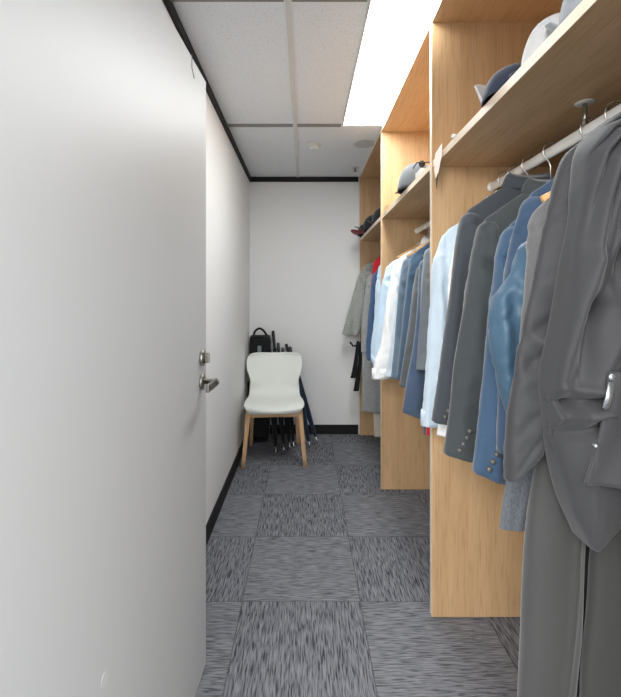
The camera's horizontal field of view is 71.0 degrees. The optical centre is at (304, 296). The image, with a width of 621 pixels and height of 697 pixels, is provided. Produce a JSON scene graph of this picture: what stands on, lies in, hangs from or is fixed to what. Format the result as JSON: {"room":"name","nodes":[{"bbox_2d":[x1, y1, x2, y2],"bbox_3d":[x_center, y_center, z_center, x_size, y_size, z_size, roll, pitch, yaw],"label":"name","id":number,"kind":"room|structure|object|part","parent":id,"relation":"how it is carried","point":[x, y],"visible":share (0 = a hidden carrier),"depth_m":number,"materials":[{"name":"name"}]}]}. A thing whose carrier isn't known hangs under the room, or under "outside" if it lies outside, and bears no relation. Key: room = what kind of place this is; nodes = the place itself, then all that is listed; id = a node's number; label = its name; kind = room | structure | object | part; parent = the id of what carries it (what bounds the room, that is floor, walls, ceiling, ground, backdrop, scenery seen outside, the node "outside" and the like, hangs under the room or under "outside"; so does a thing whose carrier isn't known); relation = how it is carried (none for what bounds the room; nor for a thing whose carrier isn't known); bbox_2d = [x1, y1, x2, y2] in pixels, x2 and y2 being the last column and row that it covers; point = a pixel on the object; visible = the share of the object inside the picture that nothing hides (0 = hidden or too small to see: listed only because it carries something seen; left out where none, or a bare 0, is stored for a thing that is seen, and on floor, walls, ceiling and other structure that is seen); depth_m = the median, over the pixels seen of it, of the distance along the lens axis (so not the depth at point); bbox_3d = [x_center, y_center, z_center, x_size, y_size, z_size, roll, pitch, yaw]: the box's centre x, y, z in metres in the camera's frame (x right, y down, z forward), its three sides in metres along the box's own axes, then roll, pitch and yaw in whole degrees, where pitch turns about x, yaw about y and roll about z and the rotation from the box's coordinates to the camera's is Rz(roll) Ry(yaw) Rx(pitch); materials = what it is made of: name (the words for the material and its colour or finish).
{"room":"walk-in closet","nodes":[
{"label":"walk-in closet","id":0,"kind":"room"},
{"bbox_2d":[160,0,249,523],"bbox_3d":[-0.572,0.080,2.270,0.100,2.420,3.660,0,0,0],"label":"wall","id":1,"kind":"structure","parent":0,"point":[227,182],"depth_m":2.82,"materials":[{"name":"white paint"}]},
{"bbox_2d":[162,0,250,180],"bbox_3d":[-0.515,-1.107,2.263,0.014,0.045,3.646,0,0,0],"label":"trim","id":2,"kind":"structure","parent":1,"relation":"attached to","point":[169,5],"depth_m":2.16,"materials":[{"name":"black"}]},
{"bbox_2d":[206,436,248,545],"bbox_3d":[-0.516,1.246,2.264,0.012,0.088,3.648,0,0,0],"label":"baseboard","id":3,"kind":"structure","parent":1,"relation":"attached to","point":[213,517],"depth_m":2.69,"materials":[{"name":"black"}]},
{"bbox_2d":[173,0,381,176],"bbox_3d":[0.301,-1.170,2.270,1.847,0.080,3.860,0,0,0],"label":"ceiling","id":4,"kind":"structure","parent":0,"point":[241,48],"depth_m":2.22,"materials":[{"name":"tile"}]},
{"bbox_2d":[170,0,366,126],"bbox_3d":[-0.137,-1.124,2.243,0.743,0.012,1.238,0,0,0],"label":"trim","id":5,"kind":"structure","parent":4,"relation":"attached to","point":[228,125],"depth_m":1.65,"materials":[{"name":"grey"}]},
{"bbox_2d":[285,0,298,176],"bbox_3d":[-0.065,-1.127,2.263,0.024,0.006,3.646,0,0,0],"label":"trim","id":6,"kind":"structure","parent":4,"relation":"attached to","point":[288,10],"depth_m":2.16,"materials":[{"name":"white metal"}]},
{"bbox_2d":[307,142,320,150],"bbox_3d":[0.067,-1.110,3.230,0.104,0.040,0.104,0,0,0],"label":"smoke detector","id":7,"kind":"object","parent":4,"relation":"attached to","point":[313,146],"visible":1,"depth_m":3.20,"materials":[{"name":"white plastic"}]},
{"bbox_2d":[352,139,374,147],"bbox_3d":[0.435,-1.127,3.200,0.176,0.007,0.176,0,0,0],"label":"ceiling speaker","id":8,"kind":"object","parent":4,"relation":"attached to","point":[363,143],"visible":0.95,"depth_m":3.18,"materials":[{"name":"white"}]},
{"bbox_2d":[342,0,439,125],"bbox_3d":[0.374,-1.127,2.245,0.269,0.010,1.224,0,0,0],"label":"recessed light","id":9,"kind":"object","parent":4,"relation":"in","point":[392,32],"visible":1,"depth_m":2.02,"materials":[{"name":"white plastic"}]},
{"bbox_2d":[250,177,358,433],"bbox_3d":[0.301,0.080,4.150,1.847,2.420,0.100,0,0,0],"label":"wall","id":10,"kind":"structure","parent":0,"point":[304,250],"depth_m":4.10,"materials":[{"name":"white paint"}]},
{"bbox_2d":[249,177,357,181],"bbox_3d":[-0.010,-1.107,4.093,1.024,0.045,0.014,0,0,0],"label":"trim","id":11,"kind":"structure","parent":10,"relation":"attached to","point":[253,179],"depth_m":4.09,"materials":[{"name":"black"}]},
{"bbox_2d":[270,425,357,433],"bbox_3d":[-0.011,1.246,4.094,1.022,0.088,0.012,0,0,0],"label":"baseboard","id":12,"kind":"structure","parent":10,"relation":"attached to","point":[320,429],"depth_m":4.09,"materials":[{"name":"black"}]},
{"bbox_2d":[195,434,519,696],"bbox_3d":[0.000,1.315,0.500,4.800,0.050,7.400,0,0,0],"label":"floor","id":13,"kind":"structure","parent":0,"point":[318,574],"depth_m":1.89,"materials":[{"name":"carpet"}]},
{"bbox_2d":[249,327,270,441],"bbox_3d":[-0.412,0.784,3.968,0.196,1.008,0.183,0,0,0],"label":"case","id":14,"kind":"object","parent":13,"relation":"on","point":[258,343],"visible":0.48,"depth_m":3.95,"materials":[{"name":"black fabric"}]},
{"bbox_3d":[-0.413,0.323,4.020,0.143,0.085,0.008,0,0,0],"label":"loop handle","id":15,"kind":"part","parent":14,"relation":"part of","materials":[{"name":"black fabric"}]},
{"bbox_2d":[241,352,306,468],"bbox_3d":[-0.249,0.886,3.539,0.501,0.808,0.589,0,0,-4],"label":"chair","id":16,"kind":"object","parent":13,"relation":"on","point":[274,376],"visible":1,"depth_m":3.71,"materials":[{"name":"white plastic"}]},
{"bbox_3d":[-0.447,1.077,3.290,0.088,0.425,0.043,0,0,-34],"label":"leg","id":17,"kind":"part","parent":16,"relation":"part of","materials":[{"name":"brown wood"}]},
{"bbox_3d":[-0.453,1.077,3.720,0.041,0.425,0.136,0,0,-12],"label":"leg","id":18,"kind":"part","parent":16,"relation":"part of","materials":[{"name":"brown wood"}]},
{"bbox_3d":[-0.234,0.895,3.315,0.390,0.040,0.024,0,0,-4],"label":"rail","id":19,"kind":"part","parent":16,"relation":"part of","materials":[{"name":"brown wood"}]},
{"bbox_3d":[-0.069,1.077,3.744,0.041,0.425,0.136,0,0,5],"label":"leg","id":20,"kind":"part","parent":16,"relation":"part of","materials":[{"name":"brown wood"}]},
{"bbox_3d":[-0.020,1.077,3.318,0.088,0.425,0.043,0,0,27],"label":"leg","id":21,"kind":"part","parent":16,"relation":"part of","materials":[{"name":"brown wood"}]},
{"bbox_2d":[271,351,276,453],"bbox_3d":[-0.282,0.885,3.795,0.080,0.802,0.478,0,0,-10],"label":"umbrella","id":22,"kind":"object","parent":13,"relation":"on","point":[273,419],"visible":0.33,"depth_m":3.64,"materials":[{"name":"black fabric"}]},
{"bbox_2d":[272,331,284,451],"bbox_3d":[-0.238,0.799,3.838,0.059,0.974,0.481,0,0,-15],"label":"umbrella","id":23,"kind":"object","parent":13,"relation":"on","point":[280,419],"visible":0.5,"depth_m":3.69,"materials":[{"name":"black fabric"}]},
{"bbox_3d":[-0.290,0.389,4.027,0.029,0.153,0.089,0,0,-15],"label":"handle","id":24,"kind":"part","parent":23,"relation":"part of","materials":[{"name":"black plastic"}]},
{"bbox_2d":[277,343,290,448],"bbox_3d":[-0.192,0.855,3.871,0.061,0.862,0.408,0,0,-16],"label":"umbrella","id":25,"kind":"object","parent":13,"relation":"on","point":[286,419],"visible":0.3,"depth_m":3.75,"materials":[{"name":"black fabric"}]},
{"bbox_2d":[281,348,294,447],"bbox_3d":[-0.155,0.878,3.881,0.061,0.816,0.377,0,0,-16],"label":"umbrella","id":26,"kind":"object","parent":13,"relation":"on","point":[291,420],"visible":0.29,"depth_m":3.75,"materials":[{"name":"black fabric"}]},
{"bbox_2d":[289,347,310,447],"bbox_3d":[-0.052,0.872,3.870,0.064,0.827,0.385,0,0,-27],"label":"umbrella","id":27,"kind":"object","parent":13,"relation":"on","point":[306,429],"visible":0.39,"depth_m":3.78,"materials":[{"name":"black fabric"}]},
{"bbox_2d":[285,344,317,442],"bbox_3d":[-0.035,0.860,3.952,0.380,0.852,0.069,0,0,35],"label":"umbrella","id":28,"kind":"object","parent":13,"relation":"on","point":[308,412],"visible":0.43,"depth_m":3.89,"materials":[{"name":"blue fabric"}]},
{"bbox_2d":[351,130,380,434],"bbox_3d":[0.743,0.079,3.501,0.751,2.414,1.138,0,0,0],"label":"wardrobe","id":29,"kind":"object","parent":13,"relation":"on","point":[370,176],"depth_m":4.04,"materials":[{"name":"brown wood"}]},
{"bbox_3d":[0.527,-0.604,3.881,0.272,0.108,0.170,0,0,-30],"label":"cap","id":30,"kind":"part","parent":29,"relation":"part of","materials":[{"name":"red fabric"}]},
{"bbox_3d":[0.547,-0.618,3.639,0.282,0.135,0.178,0,0,30],"label":"cap","id":31,"kind":"part","parent":29,"relation":"part of","materials":[{"name":"black fabric"}]},
{"bbox_3d":[0.580,-0.617,3.620,0.205,0.133,0.178,0,0,30],"label":"crown","id":32,"kind":"part","parent":29,"relation":"part of","materials":[{"name":"black fabric"}]},
{"bbox_3d":[0.805,-1.115,3.501,0.590,0.025,1.138,0,0,0],"label":"panel","id":33,"kind":"part","parent":29,"relation":"part of","materials":[{"name":"brown wood"}]},
{"bbox_2d":[361,220,380,240],"bbox_3d":[0.807,-0.535,3.489,0.584,0.026,1.113,0,0,0],"label":"shelf","id":34,"kind":"object","parent":29,"relation":"attached to","point":[373,233],"depth_m":3.58,"materials":[{"name":"brown wood"}]},
{"bbox_3d":[0.560,-0.612,3.295,0.227,0.124,0.146,0,0,30],"label":"cap","id":35,"kind":"part","parent":29,"relation":"part of","materials":[{"name":"black fabric"}]},
{"bbox_3d":[0.585,-0.611,3.280,0.169,0.123,0.146,0,0,30],"label":"crown","id":36,"kind":"part","parent":29,"relation":"part of","materials":[{"name":"black fabric"}]},
{"bbox_2d":[373,413,380,436],"bbox_3d":[0.688,0.714,3.742,0.301,0.962,0.067,0,0,0],"label":"trousers","id":37,"kind":"object","parent":29,"relation":"hanging from","point":[377,416],"visible":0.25,"depth_m":3.72,"materials":[{"name":"beige fabric"}]},
{"bbox_3d":[0.751,-0.371,3.420,0.397,0.207,0.009,0,0,0],"label":"clothes hanger","id":38,"kind":"object","parent":29,"relation":"hanging from","visible":0},
{"bbox_2d":[371,256,380,283],"bbox_3d":[0.752,-0.004,3.418,0.488,0.842,0.109,0,0,-1],"label":"blouse","id":39,"kind":"object","parent":38,"relation":"hanging from","point":[377,262],"visible":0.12,"depth_m":3.41,"materials":[{"name":"red fabric"}]},
{"bbox_2d":[381,23,429,488],"bbox_3d":[0.792,0.079,2.353,0.652,2.414,1.159,0,0,0],"label":"wardrobe","id":40,"kind":"object","parent":13,"relation":"on","point":[405,131],"depth_m":2.91,"materials":[{"name":"brown wood"}]},
{"bbox_3d":[0.805,-1.115,2.353,0.590,0.025,1.159,0,0,0],"label":"panel","id":41,"kind":"part","parent":40,"relation":"part of","materials":[{"name":"brown wood"}]},
{"bbox_2d":[382,171,429,218],"bbox_3d":[0.807,-0.535,2.340,0.584,0.026,1.134,0,0,0],"label":"shelf","id":42,"kind":"object","parent":40,"relation":"attached to","point":[414,203],"depth_m":2.43,"materials":[{"name":"brown wood"}]},
{"bbox_3d":[0.572,-0.619,2.293,0.191,0.139,0.307,0,0,-4],"label":"cap","id":43,"kind":"part","parent":40,"relation":"part of","materials":[{"name":"white fabric"}]},
{"bbox_2d":[397,237,429,258],"bbox_3d":[0.751,-0.343,2.500,0.449,0.262,0.012,0,0,0],"label":"clothes hanger","id":44,"kind":"object","parent":40,"relation":"hanging from","point":[418,244],"visible":0.19,"depth_m":2.50,"materials":[{"name":"brown wood"}]},
{"bbox_2d":[372,236,429,379],"bbox_3d":[0.725,0.059,2.499,0.686,0.820,0.112,0,0,0],"label":"shirt","id":45,"kind":"object","parent":44,"relation":"hanging from","point":[379,371],"visible":0.2,"depth_m":2.47,"materials":[{"name":"white fabric"}]},
{"bbox_2d":[415,169,423,178],"bbox_3d":[0.557,-0.561,1.988,0.085,0.027,0.085,0,0,0],"label":"box","id":46,"kind":"object","parent":40,"relation":"on","point":[419,172],"visible":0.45,"depth_m":1.97,"materials":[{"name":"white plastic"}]},
{"bbox_2d":[413,160,429,167],"bbox_3d":[0.555,-0.598,1.989,0.109,0.030,0.083,0,0,0],"label":"sunglasses","id":47,"kind":"object","parent":46,"relation":"on","point":[421,163],"visible":0.55,"depth_m":1.95,"materials":[{"name":"black plastic"}]},
{"bbox_2d":[414,240,429,251],"bbox_3d":[0.751,-0.344,2.150,0.424,0.260,0.012,0,0,0],"label":"clothes hanger","id":48,"kind":"object","parent":40,"relation":"hanging from","point":[418,248],"visible":0.1,"depth_m":2.15,"materials":[{"name":"brown wood"}]},
{"bbox_2d":[396,242,429,376],"bbox_3d":[0.751,0.029,2.147,0.600,0.764,0.134,0,0,0],"label":"suit jacket","id":49,"kind":"object","parent":48,"relation":"hanging from","point":[416,258],"visible":0.2,"depth_m":2.12,"materials":[{"name":"blue fabric"}]},
{"bbox_3d":[0.751,-0.442,2.340,0.020,0.035,1.134,0,0,0],"label":"hanging rod","id":50,"kind":"part","parent":40,"relation":"part of","materials":[{"name":"white metal"}]},
{"bbox_2d":[430,0,620,616],"bbox_3d":[0.794,0.079,1.174,0.649,2.414,1.198,0,0,0],"label":"wardrobe","id":51,"kind":"object","parent":13,"relation":"on","point":[574,74],"depth_m":1.75,"materials":[{"name":"brown wood"}]},
{"bbox_2d":[434,144,441,188],"bbox_3d":[0.502,-0.489,1.640,0.006,0.154,0.090,0,0,0],"label":"paper tag","id":52,"kind":"object","parent":51,"relation":"attached to","point":[438,155],"visible":1,"depth_m":1.64,"materials":[{"name":"beige paper"}]},
{"bbox_3d":[0.805,0.091,1.760,0.590,2.389,0.025,0,0,0],"label":"panel","id":53,"kind":"part","parent":51,"relation":"part of","materials":[{"name":"brown wood"}]},
{"bbox_3d":[0.570,-0.598,1.224,0.154,0.096,0.217,0,0,-14],"label":"cap","id":54,"kind":"part","parent":51,"relation":"part of","materials":[{"name":"blue fabric"}]},
{"bbox_3d":[0.805,-1.115,1.174,0.590,0.025,1.198,0,0,0],"label":"panel","id":55,"kind":"part","parent":51,"relation":"part of","materials":[{"name":"brown wood"}]},
{"bbox_2d":[499,466,533,531],"bbox_3d":[0.584,0.342,0.955,0.313,0.332,0.054,0,0,0],"label":"trousers","id":56,"kind":"object","parent":51,"relation":"hanging from","point":[516,493],"visible":0.17,"depth_m":0.94,"materials":[{"name":"fabric"}]},
{"bbox_2d":[521,156,535,174],"bbox_3d":[0.751,-0.367,1.460,0.419,0.214,0.009,0,0,0],"label":"clothes hanger","id":57,"kind":"object","parent":51,"relation":"hanging from","point":[526,156],"visible":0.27,"depth_m":1.46,"materials":[{"name":"silver metal"}]},
{"bbox_2d":[431,172,552,424],"bbox_3d":[0.745,0.017,1.458,0.643,0.872,0.123,0,0,0],"label":"suit jacket","id":58,"kind":"object","parent":57,"relation":"hanging from","point":[511,187],"visible":0.23,"depth_m":1.43,"materials":[{"name":"fabric"}]},
{"bbox_2d":[440,0,620,166],"bbox_3d":[0.807,-0.535,1.174,0.584,0.026,1.148,0,0,0],"label":"shelf","id":59,"kind":"object","parent":51,"relation":"attached to","point":[577,67],"depth_m":1.13,"materials":[{"name":"brown wood"}]},
{"bbox_3d":[0.586,-0.605,1.060,0.138,0.109,0.220,0,0,-8],"label":"cap","id":60,"kind":"part","parent":51,"relation":"part of","materials":[{"name":"white fabric"}]},
{"bbox_3d":[0.590,-0.604,1.030,0.138,0.108,0.159,0,0,-8],"label":"crown","id":61,"kind":"part","parent":51,"relation":"part of","materials":[{"name":"fabric"}]},
{"bbox_2d":[540,191,550,201],"bbox_3d":[0.751,-0.333,0.900,0.527,0.283,0.012,0,0,0],"label":"clothes hanger","id":62,"kind":"object","parent":51,"relation":"hanging from","point":[546,196],"visible":0.16,"depth_m":0.90,"materials":[{"name":"brown wood"}]},
{"bbox_2d":[519,198,548,342],"bbox_3d":[0.746,0.004,0.895,0.641,0.668,0.092,0,0,0],"label":"shirt","id":63,"kind":"object","parent":62,"relation":"hanging from","point":[536,221],"visible":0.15,"depth_m":0.89,"materials":[{"name":"grey fabric"}]},
{"bbox_2d":[542,142,557,179],"bbox_3d":[0.751,-0.342,1.330,0.409,0.265,0.009,0,0,0],"label":"clothes hanger","id":64,"kind":"object","parent":51,"relation":"hanging from","point":[548,142],"visible":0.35,"depth_m":1.33,"materials":[{"name":"silver metal"}]},
{"bbox_2d":[443,177,549,462],"bbox_3d":[0.744,0.078,1.327,0.645,0.890,0.124,0,0,0],"label":"suit jacket","id":65,"kind":"object","parent":64,"relation":"hanging from","point":[460,437],"visible":0.27,"depth_m":1.29,"materials":[{"name":"grey fabric"}]},
{"bbox_3d":[0.751,-0.442,1.174,0.020,0.035,1.148,0,0,0],"label":"hanging rod","id":66,"kind":"part","parent":51,"relation":"part of","materials":[{"name":"white metal"}]},
{"bbox_3d":[0.586,-0.611,0.888,0.143,0.122,0.211,0,0,-10],"label":"cap","id":67,"kind":"part","parent":51,"relation":"part of","materials":[{"name":"white fabric"}]},
{"bbox_2d":[517,449,620,696],"bbox_3d":[0.585,0.512,0.857,0.356,1.305,0.121,0,0,0],"label":"trousers","id":68,"kind":"object","parent":51,"relation":"hanging from","point":[570,640],"visible":0.52,"depth_m":0.81,"materials":[{"name":"grey fabric"}]},
{"bbox_3d":[0.510,0.514,0.832,0.211,1.210,0.071,0,0,0],"label":"trouser leg","id":69,"kind":"part","parent":68,"relation":"part of","materials":[{"name":"grey fabric"}]},
{"bbox_3d":[0.641,0.514,0.837,0.237,1.210,0.068,0,0,0],"label":"trouser leg","id":70,"kind":"part","parent":68,"relation":"part of","materials":[{"name":"grey fabric"}]},
{"bbox_3d":[0.590,-0.610,0.865,0.143,0.120,0.165,0,0,-10],"label":"crown","id":71,"kind":"part","parent":51,"relation":"part of","materials":[{"name":"grey fabric"}]},
{"bbox_3d":[0.751,-0.489,1.167,0.011,0.066,0.010,0,0,0],"label":"support post","id":72,"kind":"part","parent":51,"relation":"part of","materials":[{"name":"silver metal"}]},
{"bbox_2d":[579,118,593,137],"bbox_3d":[0.751,-0.319,1.150,0.425,0.310,0.009,0,0,0],"label":"clothes hanger","id":73,"kind":"object","parent":51,"relation":"hanging from","point":[585,118],"visible":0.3,"depth_m":1.15,"materials":[{"name":"silver metal"}]},
{"bbox_2d":[472,220,515,484],"bbox_3d":[0.750,0.107,1.141,0.619,0.859,0.114,0,0,2],"label":"suit jacket","id":74,"kind":"object","parent":73,"relation":"hanging from","point":[487,462],"visible":0.12,"depth_m":1.12,"materials":[{"name":"blue fabric"}]},
{"bbox_2d":[604,101,620,119],"bbox_3d":[0.751,-0.347,1.055,0.419,0.254,0.009,0,0,0],"label":"clothes hanger","id":75,"kind":"object","parent":51,"relation":"hanging from","point":[605,116],"visible":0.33,"depth_m":1.05,"materials":[{"name":"silver metal"}]},
{"bbox_2d":[496,177,554,454],"bbox_3d":[0.751,0.052,1.052,0.578,0.861,0.098,0,0,0],"label":"suit jacket","id":76,"kind":"object","parent":75,"relation":"hanging from","point":[529,205],"visible":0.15,"depth_m":1.04,"materials":[{"name":"blue fabric"}]},
{"bbox_3d":[0.751,-0.358,3.880,0.467,0.233,0.009,0,0,0],"label":"clothes hanger","id":77,"kind":"object","parent":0,"visible":0},
{"bbox_2d":[342,254,380,390],"bbox_3d":[0.699,0.210,3.859,0.737,1.221,0.155,0,0,0],"label":"coat","id":78,"kind":"object","parent":77,"relation":"hanging from","point":[352,326],"visible":0.2,"depth_m":3.83,"materials":[{"name":"grey fabric"}]},
{"bbox_3d":[0.445,0.600,3.795,0.118,0.443,0.027,0,0,0],"label":"sash","id":79,"kind":"part","parent":78,"relation":"part of","materials":[{"name":"black fabric"}]},
{"bbox_3d":[0.751,-0.317,3.620,0.418,0.316,0.009,0,0,0],"label":"clothes hanger","id":80,"kind":"object","parent":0,"visible":0},
{"bbox_2d":[361,274,380,412],"bbox_3d":[0.754,0.338,3.616,0.575,1.310,0.111,0,0,0],"label":"coat","id":81,"kind":"object","parent":80,"relation":"hanging from","point":[371,388],"visible":0.23,"depth_m":3.59,"materials":[{"name":"grey fabric"}]},
{"bbox_3d":[0.302,0.080,0.390,1.847,2.420,0.100,0,0,0],"label":"wall","id":82,"kind":"structure","parent":0,"visible":0},
{"bbox_2d":[0,0,218,696],"bbox_3d":[-0.359,0.264,1.005,0.102,2.039,1.040,0,0,3],"label":"door","id":83,"kind":"structure","parent":82,"relation":"in","point":[104,357],"depth_m":0.82,"materials":[{"name":"grey paint"}]},
{"bbox_3d":[-0.314,0.285,1.461,0.056,0.019,0.028,0,0,3],"label":"lever handle","id":84,"kind":"part","parent":83,"relation":"part of","materials":[{"name":"silver metal"}]},
{"bbox_3d":[-0.300,0.285,1.404,0.011,0.025,0.113,0,0,3],"label":"lever","id":85,"kind":"part","parent":83,"relation":"part of","materials":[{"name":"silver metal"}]},
{"bbox_3d":[0.751,-0.369,0.755,0.405,0.211,0.009,0,0,0],"label":"clothes hanger","id":86,"kind":"object","parent":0,"visible":0},
{"bbox_2d":[503,112,620,551],"bbox_3d":[0.630,0.046,0.735,0.532,0.742,0.179,0,0,4],"label":"suit jacket","id":87,"kind":"object","parent":86,"relation":"hanging from","point":[565,397],"visible":1,"depth_m":0.71,"materials":[{"name":"grey fabric"}]},
{"bbox_3d":[0.751,-0.348,1.640,0.441,0.252,0.009,0,0,0],"label":"clothes hanger","id":88,"kind":"object","parent":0,"visible":0},
{"bbox_2d":[420,196,487,427],"bbox_3d":[0.751,0.076,1.638,0.634,0.913,0.120,0,0,0],"label":"shirt","id":89,"kind":"object","parent":88,"relation":"hanging from","point":[441,262],"visible":0.17,"depth_m":1.61,"materials":[{"name":"blue fabric"}]},
{"bbox_3d":[0.751,-0.350,1.560,0.384,0.249,0.009,0,0,0],"label":"clothes hanger","id":90,"kind":"object","parent":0,"visible":0},
{"bbox_2d":[437,190,496,436],"bbox_3d":[0.751,0.075,1.558,0.562,0.918,0.110,0,0,0],"label":"shirt","id":91,"kind":"object","parent":90,"relation":"hanging from","point":[441,430],"visible":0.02,"depth_m":1.55,"materials":[{"name":"white fabric"}]},
{"bbox_3d":[0.751,-0.302,0.985,0.447,0.344,0.009,0,0,0],"label":"clothes hanger","id":92,"kind":"object","parent":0,"visible":0},
{"bbox_2d":[488,242,526,413],"bbox_3d":[0.741,0.052,0.980,0.656,0.680,0.128,0,0,0],"label":"shirt","id":93,"kind":"object","parent":92,"relation":"hanging from","point":[505,306],"visible":0.16,"depth_m":0.95,"materials":[{"name":"blue fabric"}]},
{"bbox_3d":[0.751,-0.324,2.640,0.483,0.300,0.009,0,0,0],"label":"clothes hanger","id":94,"kind":"object","parent":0,"visible":0},
{"bbox_2d":[373,242,418,366],"bbox_3d":[0.739,0.067,2.637,0.658,0.800,0.096,0,0,0],"label":"shirt","id":95,"kind":"object","parent":94,"relation":"hanging from","point":[386,279],"visible":0.09,"depth_m":2.62,"materials":[{"name":"blue fabric"}]},
{"bbox_3d":[0.751,-0.313,2.400,0.418,0.322,0.009,0,0,0],"label":"clothes hanger","id":96,"kind":"object","parent":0,"visible":0},
{"bbox_2d":[386,268,400,376],"bbox_3d":[0.750,0.093,2.396,0.611,0.807,0.119,0,0,0],"label":"shirt","id":97,"kind":"object","parent":96,"relation":"hanging from","point":[388,374],"visible":0.03,"depth_m":2.38,"materials":[{"name":"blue fabric"}]},
{"bbox_3d":[0.751,-0.319,3.260,0.447,0.310,0.009,0,0,0],"label":"clothes hanger","id":98,"kind":"object","parent":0,"visible":0},
{"bbox_2d":[366,270,377,360],"bbox_3d":[0.751,0.097,3.259,0.592,0.840,0.127,0,0,-1],"label":"shirt","id":99,"kind":"object","parent":98,"relation":"hanging from","point":[374,277],"visible":0.11,"depth_m":3.23,"materials":[{"name":"fabric"}]},
{"bbox_3d":[0.751,-0.342,3.050,0.429,0.265,0.009,0,0,0],"label":"clothes hanger","id":100,"kind":"object","parent":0,"visible":0},
{"bbox_2d":[371,265,380,362],"bbox_3d":[0.751,0.058,3.047,0.584,0.852,0.126,0,0,0],"label":"shirt","id":101,"kind":"object","parent":100,"relation":"hanging from","point":[378,282],"visible":0.08,"depth_m":3.02,"materials":[{"name":"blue fabric"}]},
{"bbox_3d":[0.751,-0.306,1.815,0.365,0.336,0.009,0,0,0],"label":"clothes hanger","id":102,"kind":"object","parent":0,"visible":0},
{"bbox_2d":[425,427,429,435],"bbox_3d":[0.751,0.152,1.814,0.499,0.897,0.096,0,0,1],"label":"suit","id":103,"kind":"object","parent":102,"relation":"hanging from","point":[427,433],"visible":0.02,"depth_m":1.79,"materials":[{"name":"red fabric"}]},
{"bbox_3d":[0.751,-0.337,2.280,0.445,0.274,0.012,0,0,0],"label":"clothes hanger","id":104,"kind":"object","parent":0,"visible":0},
{"bbox_2d":[391,253,414,379],"bbox_3d":[0.751,0.048,2.276,0.606,0.774,0.123,0,0,0],"label":"suit jacket","id":105,"kind":"object","parent":104,"relation":"hanging from","point":[405,264],"visible":0.08,"depth_m":2.25,"materials":[{"name":"blue fabric"}]},
{"bbox_3d":[0.751,-0.302,2.050,0.411,0.346,0.009,0,0,0],"label":"clothes hanger","id":106,"kind":"object","parent":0,"visible":0},
{"bbox_2d":[399,267,418,387],"bbox_3d":[0.751,0.083,2.047,0.619,0.740,0.113,0,0,0],"label":"suit jacket","id":107,"kind":"object","parent":106,"relation":"hanging from","point":[413,309],"visible":0.07,"depth_m":2.02,"materials":[{"name":"grey fabric"}]},
{"bbox_3d":[0.751,-0.312,1.960,0.430,0.325,0.009,0,0,0],"label":"clothes hanger","id":108,"kind":"object","parent":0,"visible":0},
{"bbox_2d":[403,260,425,434],"bbox_3d":[0.752,0.155,1.960,0.630,0.926,0.134,0,0,0],"label":"suit jacket","id":109,"kind":"object","parent":108,"relation":"hanging from","point":[414,389],"visible":0.07,"depth_m":1.93,"materials":[{"name":"blue fabric"}]},
{"bbox_3d":[0.751,-0.333,1.880,0.429,0.283,0.009,0,0,0],"label":"clothes hanger","id":110,"kind":"object","parent":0,"visible":0},
{"bbox_2d":[416,248,429,370],"bbox_3d":[0.752,-0.013,1.878,0.548,0.674,0.123,0,0,0],"label":"suit jacket","id":111,"kind":"object","parent":110,"relation":"hanging from","point":[425,277],"visible":0.12,"depth_m":1.86,"materials":[{"name":"grey fabric"}]}
]}

